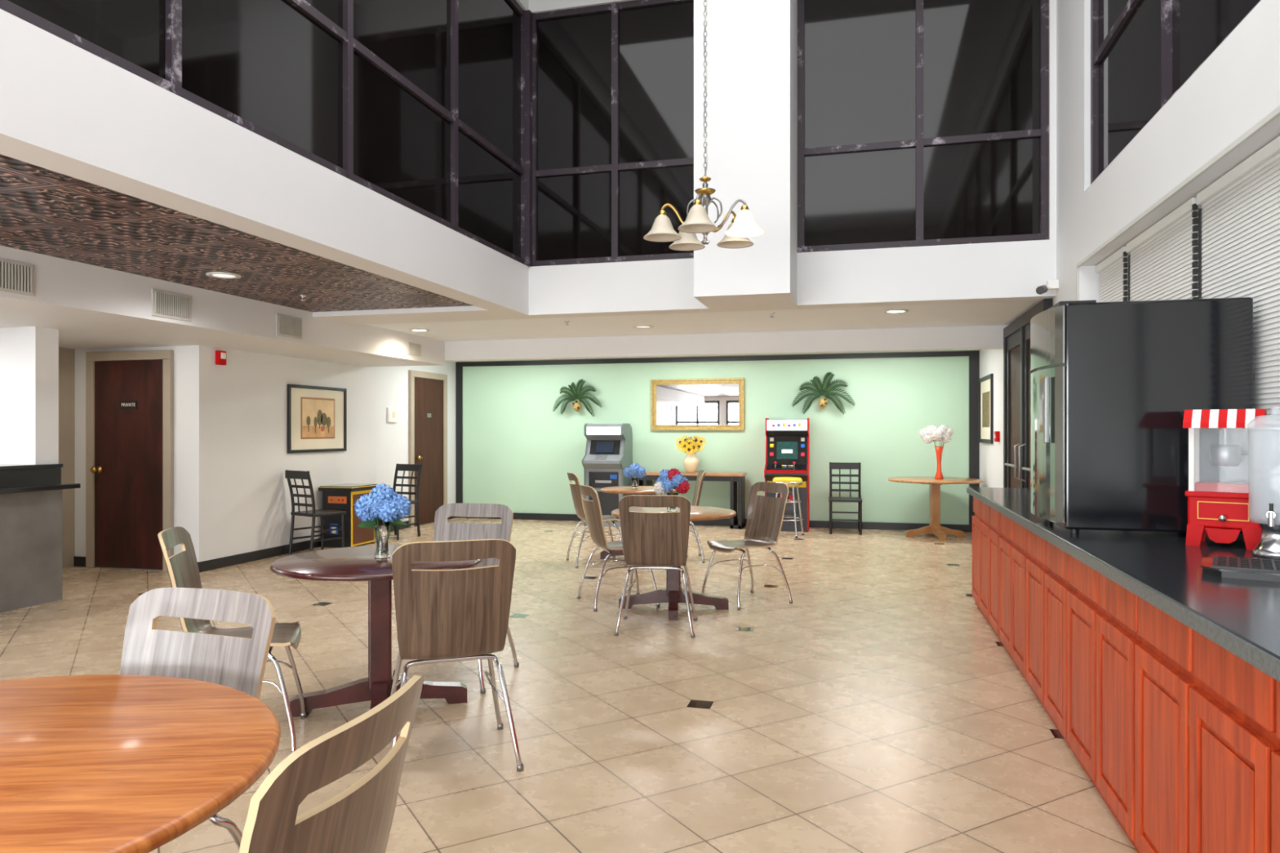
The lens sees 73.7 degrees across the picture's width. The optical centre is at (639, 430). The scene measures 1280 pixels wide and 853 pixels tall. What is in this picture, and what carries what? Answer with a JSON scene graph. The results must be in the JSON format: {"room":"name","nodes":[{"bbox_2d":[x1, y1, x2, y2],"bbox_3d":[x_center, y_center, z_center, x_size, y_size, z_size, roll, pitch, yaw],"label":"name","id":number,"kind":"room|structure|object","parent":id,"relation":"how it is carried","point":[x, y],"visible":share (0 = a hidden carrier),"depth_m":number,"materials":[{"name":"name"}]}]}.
{"room":"common room","nodes":[
{"label":"common room","id":0,"kind":"room"},
{"bbox_2d":[0,326,58,464],"bbox_3d":[-5.846,0.275,7.116,2.280,2.190,0.200,0,0,15],"label":"wall partition","id":1,"kind":"structure","parent":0,"point":[29,355],"depth_m":6.79,"materials":[{"name":"white paint"}]},
{"bbox_2d":[58,345,206,570],"bbox_3d":[-5.623,0.275,7.926,2.500,2.190,1.480,0,0,15],"label":"wall","id":2,"kind":"structure","parent":0,"point":[189,361],"depth_m":8.30,"materials":[{"name":"white paint"}]},
{"bbox_2d":[85,350,173,571],"bbox_3d":[-5.040,0.295,8.374,1.020,2.150,0.118,0,0,15],"label":"door","id":3,"kind":"structure","parent":2,"relation":"in","point":[130,450],"depth_m":8.40,"materials":[{"name":"brown wood"}]},
{"bbox_2d":[0,245,444,366],"bbox_3d":[-5.867,-1.035,4.827,3.600,0.430,13.160,0,0,15],"label":"wall","id":4,"kind":"structure","parent":0,"point":[91,306],"depth_m":7.02,"materials":[{"name":"white paint"}]},
{"bbox_2d":[0,257,34,296],"bbox_3d":[-3.883,-0.950,5.257,0.020,0.200,0.320,0,0,15],"label":"ceiling vent","id":5,"kind":"object","parent":4,"relation":"in","point":[15,277],"visible":1,"depth_m":5.30,"materials":[{"name":"metal"}]},
{"bbox_2d":[151,288,191,321],"bbox_3d":[-3.558,-0.950,6.495,0.020,0.200,0.380,0,0,15],"label":"ceiling vent","id":6,"kind":"object","parent":4,"relation":"in","point":[168,304],"visible":1,"depth_m":6.48,"materials":[{"name":"metal"}]},
{"bbox_2d":[275,313,302,339],"bbox_3d":[-3.211,-0.950,7.821,0.020,0.200,0.360,0,0,15],"label":"ceiling vent","id":7,"kind":"object","parent":4,"relation":"in","point":[290,326],"visible":1,"depth_m":7.80,"materials":[{"name":"metal"}]},
{"bbox_2d":[312,305,515,324],"bbox_3d":[-2.169,-1.167,8.245,1.820,0.165,0.650,0,0,15],"label":"cross beam","id":8,"kind":"structure","parent":4,"relation":"attached to","point":[455,313],"depth_m":8.12,"materials":[{"name":"white paint"}]},
{"bbox_2d":[407,342,421,355],"bbox_3d":[-2.640,-0.950,9.997,0.020,0.140,0.300,0,0,15],"label":"ceiling vent","id":9,"kind":"object","parent":4,"relation":"in","point":[413,348],"visible":1,"depth_m":9.97,"materials":[{"name":"metal"}]},
{"bbox_2d":[0,154,473,311],"bbox_3d":[-3.580,-1.180,2.904,1.900,0.100,10.600,0,0,15],"label":"ceiling","id":10,"kind":"structure","parent":0,"point":[43,211],"depth_m":5.30,"materials":[{"name":"brown tile"}]},
{"bbox_2d":[205,271,240,278],"bbox_3d":[-3.026,-1.125,6.201,0.230,0.010,0.230,0,0,15],"label":"recessed light","id":11,"kind":"object","parent":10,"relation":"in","point":[214,274],"visible":1,"depth_m":6.18,"materials":[{"name":"paint"}]},
{"bbox_2d":[298,294,306,300],"bbox_3d":[-2.828,-1.110,7.152,0.060,0.040,0.060,0,0,15],"label":"sprinkler","id":12,"kind":"object","parent":10,"relation":"attached to","point":[301,295],"visible":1,"depth_m":7.14,"materials":[{"name":"silver metal"}]},
{"bbox_2d":[0,8,528,315],"bbox_3d":[-2.541,-1.312,2.786,0.230,0.455,10.900,0,0,15],"label":"beam","id":13,"kind":"structure","parent":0,"point":[65,108],"depth_m":4.11,"materials":[{"name":"white paint"}]},
{"bbox_2d":[206,346,456,560],"bbox_3d":[-3.606,0.070,10.886,0.100,2.600,5.270,0,0,15],"label":"wall","id":14,"kind":"structure","parent":0,"point":[249,501],"depth_m":9.35,"materials":[{"name":"white paint"}]},
{"bbox_2d":[215,350,226,364],"bbox_3d":[-4.157,-0.720,8.472,0.058,0.140,0.100,0,0,15],"label":"fire alarm","id":15,"kind":"object","parent":14,"relation":"attached to","point":[220,356],"visible":1,"depth_m":8.44,"materials":[{"name":"red plastic"}]},
{"bbox_2d":[73,516,456,572],"bbox_3d":[-4.291,1.320,11.008,1.512,0.100,5.382,0,0,15],"label":"baseboard","id":16,"kind":"structure","parent":14,"relation":"attached to","point":[205,566],"depth_m":8.89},
{"bbox_2d":[287,383,346,453],"bbox_3d":[-3.770,-0.130,10.004,0.030,0.770,1.090,0,0,15],"label":"framed picture","id":17,"kind":"object","parent":14,"relation":"attached to","point":[317,415],"visible":1,"depth_m":9.96},
{"bbox_2d":[386,407,398,422],"bbox_3d":[-3.354,-0.210,11.580,0.034,0.200,0.240,0,0,15],"label":"switch panel","id":18,"kind":"object","parent":14,"relation":"attached to","point":[392,412],"visible":1,"depth_m":11.54,"materials":[{"name":"white plastic"}]},
{"bbox_2d":[408,369,447,527],"bbox_3d":[-3.074,0.260,12.520,0.100,2.220,1.080,0,0,15],"label":"door","id":19,"kind":"structure","parent":14,"relation":"in","point":[428,391],"depth_m":12.53,"materials":[{"name":"brown wood"}]},
{"bbox_2d":[515,0,528,10],"bbox_3d":[-2.541,-4.080,2.786,0.230,0.300,10.900,0,0,15],"label":"wall","id":20,"kind":"structure","parent":0,"point":[524,4],"depth_m":7.93,"materials":[{"name":"white paint"}]},
{"bbox_2d":[0,0,524,264],"bbox_3d":[-2.478,-2.735,2.769,0.060,2.390,10.900,0,0,15],"label":"window","id":21,"kind":"structure","parent":20,"relation":"in","point":[420,104],"depth_m":5.52,"materials":[{"name":"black glass"}]},
{"bbox_2d":[0,517,1137,852],"bbox_3d":[-2.040,1.420,5.188,11.000,0.100,16.000,0,0,15],"label":"floor","id":22,"kind":"structure","parent":0,"point":[879,708],"depth_m":4.20,"materials":[{"name":"tile"}]},
{"bbox_2d":[0,463,80,613],"bbox_3d":[-5.012,0.820,6.195,0.540,1.100,1.660,0,0,15],"label":"counter","id":23,"kind":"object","parent":22,"relation":"on","point":[31,495],"depth_m":6.63,"materials":[{"name":"stone"}]},
{"bbox_2d":[0,675,280,852],"bbox_3d":[-1.327,0.993,1.530,1.260,0.755,1.260,0,0,-5],"label":"pedestal table","id":24,"kind":"object","parent":22,"relation":"on","point":[89,763],"visible":1,"depth_m":1.61,"materials":[{"name":"orange wood"}]},
{"bbox_2d":[120,587,275,849],"bbox_3d":[-1.237,0.900,2.053,0.538,0.940,0.561,0,0,19],"label":"dining chair","id":25,"kind":"object","parent":22,"relation":"on","point":[239,664],"visible":0.26,"depth_m":2.28,"materials":[{"name":"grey wood"}]},
{"bbox_2d":[157,526,306,754],"bbox_3d":[-1.784,0.900,3.748,0.561,0.940,0.538,0,0,-17],"label":"dining chair","id":26,"kind":"object","parent":22,"relation":"on","point":[182,567],"visible":0.49,"depth_m":3.79,"materials":[{"name":"brown wood"}]},
{"bbox_2d":[284,470,346,554],"bbox_3d":[-3.603,0.904,9.477,0.430,0.936,0.498,0,0,35],"label":"chair","id":27,"kind":"object","parent":22,"relation":"on","point":[292,474],"visible":0.97,"depth_m":9.38,"materials":[{"name":"black wood"}]},
{"bbox_2d":[239,675,422,852],"bbox_3d":[-0.674,0.900,1.385,0.561,0.940,0.538,0,0,11],"label":"dining chair","id":28,"kind":"object","parent":22,"relation":"on","point":[359,819],"visible":1,"depth_m":1.25,"materials":[{"name":"brown wood"}]},
{"bbox_2d":[318,483,376,547],"bbox_3d":[-3.474,1.011,10.185,0.450,0.718,0.560,0,0,15],"label":"cabinet","id":29,"kind":"object","parent":22,"relation":"on","point":[340,497],"visible":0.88,"depth_m":9.96,"materials":[{"name":"black wood"}]},
{"bbox_2d":[270,544,483,717],"bbox_3d":[-1.283,1.000,4.213,1.000,0.740,1.000,0,0,-15],"label":"pedestal table","id":30,"kind":"object","parent":22,"relation":"on","point":[357,563],"visible":0.79,"depth_m":4.15,"materials":[{"name":"brown wood"}]},
{"bbox_2d":[353,482,412,558],"bbox_3d":[-1.272,0.444,4.227,0.266,0.370,0.245,0,0,-25],"label":"hydrangea vase","id":31,"kind":"object","parent":30,"relation":"on","point":[381,500],"visible":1,"depth_m":4.19,"materials":[{"name":"clear glass"}]},
{"bbox_2d":[374,463,422,540],"bbox_3d":[-3.105,0.904,10.924,0.430,0.936,0.498,0,0,25],"label":"chair","id":32,"kind":"object","parent":22,"relation":"on","point":[399,467],"visible":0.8,"depth_m":11.04,"materials":[{"name":"black wood"}]},
{"bbox_2d":[392,502,519,693],"bbox_3d":[-1.013,0.900,4.762,0.538,0.940,0.561,0,0,12],"label":"dining chair","id":33,"kind":"object","parent":22,"relation":"on","point":[444,531],"visible":0.2,"depth_m":4.99,"materials":[{"name":"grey wood"}]},
{"bbox_2d":[390,538,523,772],"bbox_3d":[-0.799,0.900,3.583,0.538,0.940,0.561,0,0,-18],"label":"dining chair","id":34,"kind":"object","parent":22,"relation":"on","point":[454,615],"visible":0.95,"depth_m":3.38,"materials":[{"name":"brown wood"}]},
{"bbox_2d":[566,471,626,568],"bbox_3d":[-0.467,0.900,8.811,0.561,0.940,0.538,0,0,-15],"label":"dining chair","id":35,"kind":"object","parent":22,"relation":"on","point":[575,488],"visible":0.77,"depth_m":8.66,"materials":[{"name":"brown wood"}]},
{"bbox_2d":[137,527,1063,738],"bbox_3d":[-1.102,1.374,5.494,6.796,0.012,11.806,0,0,15],"label":"inlay","id":36,"kind":"object","parent":22,"relation":"on","point":[693,704],"visible":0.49,"depth_m":5.86,"materials":[{"name":"black tile"}]},
{"bbox_2d":[582,423,632,527],"bbox_3d":[-0.468,0.636,12.325,0.580,1.467,0.614,0,0,15],"label":"machine","id":37,"kind":"object","parent":22,"relation":"on","point":[609,446],"visible":0.78,"depth_m":12.14,"materials":[{"name":"metal"}]},
{"bbox_2d":[577,484,660,611],"bbox_3d":[-0.192,0.900,6.783,0.561,0.940,0.538,0,0,-18],"label":"dining chair","id":38,"kind":"object","parent":22,"relation":"on","point":[593,510],"visible":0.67,"depth_m":6.62,"materials":[{"name":"brown wood"}]},
{"bbox_2d":[600,485,678,559],"bbox_3d":[-0.001,0.995,9.098,0.840,0.750,0.840,0,0,3],"label":"pedestal table","id":39,"kind":"object","parent":22,"relation":"on","point":[642,490],"visible":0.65,"depth_m":8.96,"materials":[{"name":"brown wood"}]},
{"bbox_2d":[623,462,646,488],"bbox_3d":[-0.055,0.482,9.092,0.224,0.274,0.214,0,0,-26],"label":"hydrangea vase","id":40,"kind":"object","parent":39,"relation":"on","point":[633,470],"visible":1,"depth_m":9.05,"materials":[{"name":"clear glass"}]},
{"bbox_2d":[613,495,697,637],"bbox_3d":[0.119,0.900,5.912,0.538,0.940,0.561,0,0,6],"label":"dining chair","id":41,"kind":"object","parent":22,"relation":"on","point":[650,540],"visible":1,"depth_m":5.70,"materials":[{"name":"brown wood"}]},
{"bbox_2d":[611,506,736,620],"bbox_3d":[0.259,0.995,6.569,0.960,0.750,0.960,0,0,3],"label":"pedestal table","id":42,"kind":"object","parent":22,"relation":"on","point":[673,594],"visible":0.59,"depth_m":6.52,"materials":[{"name":"brown wood"}]},
{"bbox_2d":[653,468,689,511],"bbox_3d":[0.256,0.453,6.549,0.283,0.332,0.272,0,0,15],"label":"flower vase","id":43,"kind":"object","parent":42,"relation":"on","point":[668,480],"visible":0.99,"depth_m":6.47,"materials":[{"name":"clear glass"}]},
{"bbox_2d":[635,471,746,528],"bbox_3d":[0.719,0.985,12.197,1.560,0.770,0.400,0,0,15],"label":"console table","id":44,"kind":"object","parent":22,"relation":"on","point":[733,477],"visible":0.56,"depth_m":11.94,"materials":[{"name":"brown wood"}]},
{"bbox_2d":[675,435,705,472],"bbox_3d":[0.719,0.330,12.120,0.335,0.538,0.332,0,0,-30],"label":"sunflower vase","id":45,"kind":"object","parent":44,"relation":"on","point":[691,462],"visible":1,"depth_m":12.07,"materials":[{"name":"beige ceramic"}]},
{"bbox_2d":[688,470,706,563],"bbox_3d":[0.416,0.900,9.070,0.561,0.940,0.538,0,0,0],"label":"dining chair","id":46,"kind":"object","parent":22,"relation":"on","point":[699,484],"visible":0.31,"depth_m":8.94,"materials":[{"name":"brown wood"}]},
{"bbox_2d":[701,481,792,609],"bbox_3d":[0.864,0.900,6.868,0.561,0.940,0.538,0,0,-29],"label":"dining chair","id":47,"kind":"object","parent":22,"relation":"on","point":[765,517],"visible":0.99,"depth_m":6.94,"materials":[{"name":"brown wood"}]},
{"bbox_2d":[764,417,809,532],"bbox_3d":[2.027,0.600,11.740,0.580,1.540,0.680,0,0,13],"label":"machine","id":48,"kind":"object","parent":22,"relation":"on","point":[787,441],"visible":0.75,"depth_m":11.60,"materials":[{"name":"red plastic"}]},
{"bbox_2d":[772,476,804,537],"bbox_3d":[1.913,0.990,11.077,0.416,0.760,0.416,0,0,15],"label":"bar stool","id":49,"kind":"object","parent":22,"relation":"on","point":[788,481],"visible":0.76,"depth_m":10.93,"materials":[{"name":"yellow plastic"}]},
{"bbox_2d":[828,462,862,535],"bbox_3d":[2.748,0.904,11.425,0.430,0.936,0.498,0,0,13],"label":"chair","id":50,"kind":"object","parent":22,"relation":"on","point":[839,466],"visible":1,"depth_m":11.55,"materials":[{"name":"black wood"}]},
{"bbox_2d":[887,476,983,540],"bbox_3d":[3.782,0.998,10.949,1.160,0.745,1.160,0,0,3],"label":"pedestal table","id":51,"kind":"object","parent":22,"relation":"on","point":[935,527],"visible":0.98,"depth_m":10.89,"materials":[{"name":"brown wood"}]},
{"bbox_2d":[919,424,953,479],"bbox_3d":[3.787,0.276,10.910,0.425,0.697,0.283,0,0,15],"label":"flower vase","id":52,"kind":"object","parent":51,"relation":"on","point":[931,433],"visible":1,"depth_m":10.88,"materials":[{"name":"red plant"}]},
{"bbox_2d":[966,487,1279,852],"bbox_3d":[1.974,0.914,2.646,0.873,0.912,8.520,0,0,15],"label":"counter","id":53,"kind":"object","parent":22,"relation":"on","point":[1159,674],"depth_m":2.68,"materials":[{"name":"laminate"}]},
{"bbox_2d":[1030,297,1253,533],"bbox_3d":[2.278,-0.058,4.003,0.795,1.032,0.660,0,0,15],"label":"mini fridge","id":54,"kind":"object","parent":53,"relation":"on","point":[1113,384],"visible":0.91,"depth_m":3.70,"materials":[{"name":"metal"}]},
{"bbox_2d":[1182,408,1266,549],"bbox_3d":[2.343,0.188,3.416,0.260,0.541,0.266,0,0,39],"label":"machine","id":55,"kind":"object","parent":53,"relation":"on","point":[1216,505],"visible":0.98,"depth_m":3.35,"materials":[{"name":"red metal"}]},
{"bbox_2d":[1200,555,1279,582],"bbox_3d":[2.020,0.442,2.696,0.410,0.032,0.310,0,0,35],"label":"drip tray","id":56,"kind":"object","parent":53,"relation":"on","point":[1237,567],"visible":1,"depth_m":2.67,"materials":[{"name":"grey metal"}]},
{"bbox_2d":[1249,503,1279,559],"bbox_3d":[2.300,0.185,3.093,0.202,0.545,0.180,0,0,-8],"label":"beverage dispenser","id":57,"kind":"object","parent":53,"relation":"on","point":[1268,544],"visible":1,"depth_m":3.06,"materials":[{"name":"silver metal"}]},
{"bbox_2d":[528,0,633,13],"bbox_3d":[1.058,-4.080,7.580,4.800,0.300,0.200,0,0,15],"label":"wall","id":58,"kind":"structure","parent":0,"point":[535,6],"depth_m":7.95,"materials":[{"name":"white paint"}]},
{"bbox_2d":[524,9,532,266],"bbox_3d":[-1.096,-2.735,8.078,0.180,2.390,0.170,0,0,15],"label":"trim","id":59,"kind":"structure","parent":58,"relation":"attached to","point":[528,14],"depth_m":7.98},
{"bbox_2d":[532,0,693,266],"bbox_3d":[-0.202,-2.735,7.859,1.720,2.390,0.060,0,0,15],"label":"window","id":60,"kind":"structure","parent":58,"relation":"in","point":[613,82],"depth_m":7.88,"materials":[{"name":"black glass"}]},
{"bbox_2d":[367,300,1041,341],"bbox_3d":[0.277,-1.185,10.317,7.900,0.130,4.600,0,0,15],"label":"ceiling","id":61,"kind":"structure","parent":0,"point":[989,313],"depth_m":8.89,"materials":[{"name":"paint"}]},
{"bbox_2d":[408,328,430,331],"bbox_3d":[-2.458,-1.115,9.505,0.230,0.010,0.230,0,0,15],"label":"recessed light","id":62,"kind":"object","parent":61,"relation":"in","point":[411,330],"visible":1,"depth_m":9.49,"materials":[{"name":"paint"}]},
{"bbox_2d":[632,324,653,328],"bbox_3d":[0.034,-1.115,9.192,0.230,0.010,0.230,0,0,15],"label":"recessed light","id":63,"kind":"object","parent":61,"relation":"in","point":[637,326],"visible":1,"depth_m":9.17,"materials":[{"name":"paint"}]},
{"bbox_2d":[444,324,1008,361],"bbox_3d":[0.228,-1.000,10.129,7.700,0.240,0.190,0,0,15],"label":"header beam","id":64,"kind":"structure","parent":61,"relation":"attached to","point":[969,337],"depth_m":9.81,"materials":[{"name":"white paint"}]},
{"bbox_2d":[883,309,908,313],"bbox_3d":[2.399,-1.115,8.003,0.230,0.010,0.230,0,0,15],"label":"recessed light","id":65,"kind":"object","parent":61,"relation":"in","point":[890,311],"visible":1,"depth_m":8.00,"materials":[{"name":"paint"}]},
{"bbox_2d":[456,349,979,524],"bbox_3d":[0.848,0.070,12.494,7.900,2.600,0.100,0,0,15],"label":"wall","id":66,"kind":"structure","parent":0,"point":[518,452],"depth_m":12.25,"materials":[{"name":"green paint"}]},
{"bbox_2d":[455,366,462,502],"bbox_3d":[-2.838,0.185,13.399,0.110,2.370,0.020,0,0,15],"label":"trim","id":67,"kind":"structure","parent":66,"relation":"attached to","point":[459,370],"depth_m":13.39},
{"bbox_2d":[552,378,602,417],"bbox_3d":[-0.940,-0.486,12.821,0.808,0.580,0.174,0,0,15],"label":"wall decoration","id":68,"kind":"object","parent":66,"relation":"attached to","point":[571,397],"visible":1,"depth_m":12.79,"materials":[{"name":"green plant"}]},
{"bbox_2d":[650,377,744,430],"bbox_3d":[0.830,-0.375,12.424,1.380,0.750,0.045,0,0,15],"label":"wall mirror","id":69,"kind":"object","parent":66,"relation":"attached to","point":[676,404],"visible":1,"depth_m":12.43,"materials":[{"name":"gold metal"}]},
{"bbox_2d":[456,512,972,532],"bbox_3d":[0.829,1.320,12.419,7.700,0.100,0.015,0,0,15],"label":"baseboard","id":70,"kind":"structure","parent":66,"relation":"attached to","point":[553,517],"depth_m":11.94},
{"bbox_2d":[455,351,979,366],"bbox_3d":[0.833,-1.035,12.436,7.700,0.070,0.020,0,0,15],"label":"trim","id":71,"kind":"structure","parent":66,"relation":"attached to","point":[944,353],"depth_m":12.31,"materials":[{"name":"black wood"}]},
{"bbox_2d":[791,372,855,414],"bbox_3d":[2.557,-0.516,11.910,0.893,0.605,0.162,0,0,15],"label":"wall decoration","id":72,"kind":"object","parent":66,"relation":"attached to","point":[822,402],"visible":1,"depth_m":11.87,"materials":[{"name":"green plant"}]},
{"bbox_2d":[968,355,979,524],"bbox_3d":[4.494,0.185,11.475,0.130,2.370,0.020,0,0,15],"label":"trim","id":73,"kind":"structure","parent":66,"relation":"attached to","point":[974,361],"depth_m":11.47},
{"bbox_2d":[693,0,798,311],"bbox_3d":[0.913,-2.655,7.204,0.770,3.150,0.840,0,0,15],"label":"column","id":74,"kind":"structure","parent":0,"point":[752,46],"depth_m":6.80,"materials":[{"name":"paint"}]},
{"bbox_2d":[507,239,1056,319],"bbox_3d":[1.074,-1.312,7.601,4.780,0.455,0.250,0,0,15],"label":"wall","id":75,"kind":"structure","parent":0,"point":[1003,271],"depth_m":7.30,"materials":[{"name":"white paint"}]},
{"bbox_2d":[797,0,1056,253],"bbox_3d":[2.373,-2.735,7.193,2.060,2.390,0.120,0,0,15],"label":"window","id":76,"kind":"structure","parent":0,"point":[921,122],"depth_m":7.16,"materials":[{"name":"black glass"}]},
{"bbox_2d":[979,0,1279,488],"bbox_3d":[2.732,-1.430,3.910,0.300,5.600,15.750,0,0,15],"label":"wall","id":77,"kind":"structure","parent":0,"point":[1237,86],"depth_m":4.84,"materials":[{"name":"white paint"}]},
{"bbox_2d":[978,373,993,444],"bbox_3d":[4.355,-0.260,10.747,0.030,0.840,1.100,0,0,15],"label":"framed picture","id":78,"kind":"object","parent":77,"relation":"attached to","point":[985,383],"visible":1,"depth_m":10.68},
{"bbox_2d":[994,431,999,441],"bbox_3d":[4.090,0.070,9.782,0.052,0.120,0.120,0,0,15],"label":"fire alarm","id":79,"kind":"object","parent":77,"relation":"attached to","point":[997,433],"visible":1,"depth_m":9.73,"materials":[{"name":"red plastic"}]},
{"bbox_2d":[1003,298,1053,488],"bbox_3d":[3.600,0.145,8.029,0.110,2.450,2.100,0,0,15],"label":"door","id":80,"kind":"structure","parent":77,"relation":"in","point":[1016,335],"depth_m":8.39,"materials":[{"name":"metal"}]},
{"bbox_2d":[1035,280,1058,294],"bbox_3d":[3.225,-1.134,6.789,0.260,0.132,0.117,0,0,-34],"label":"security camera","id":81,"kind":"object","parent":77,"relation":"attached to","point":[1051,284],"visible":1,"depth_m":6.79,"materials":[{"name":"white plastic"}]},
{"bbox_2d":[1090,0,1260,184],"bbox_3d":[1.925,-2.805,1.149,0.060,2.250,10.000,0,0,15],"label":"window","id":82,"kind":"structure","parent":77,"relation":"in","point":[1143,52],"depth_m":5.03,"materials":[{"name":"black glass"}]},
{"bbox_2d":[1076,105,1279,300],"bbox_3d":[1.870,-0.375,1.246,0.015,1.650,10.160,0,0,15],"label":"trim","id":83,"kind":"structure","parent":77,"relation":"attached to","point":[1274,113],"depth_m":4.03,"materials":[{"name":"paint"}]},
{"bbox_2d":[1095,135,1279,522],"bbox_3d":[2.587,-0.398,3.467,0.054,1.555,5.420,0,0,15],"label":"window blind","id":84,"kind":"object","parent":77,"relation":"attached to","point":[1241,211],"visible":0.38,"depth_m":3.83,"materials":[{"name":"white plastic"}]},
{"bbox_2d":[1127,208,1279,517],"bbox_3d":[2.107,0.095,1.174,0.120,2.550,10.140,0,0,15],"label":"window","id":85,"kind":"structure","parent":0,"point":[1200,218],"depth_m":4.41,"materials":[{"name":"black glass"}]},
{"bbox_3d":[-0.167,-4.280,2.318,5.300,0.100,11.200,0,0,15],"label":"ceiling","id":86,"kind":"structure","parent":0,"visible":0},
{"bbox_2d":[643,0,764,250],"bbox_3d":[0.373,-2.693,5.019,0.701,3.206,0.678,0,0,-22],"label":"chandelier","id":87,"kind":"object","parent":86,"relation":"hanging from","point":[743,226],"visible":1,"depth_m":4.96,"materials":[{"name":"glass"}]}
]}

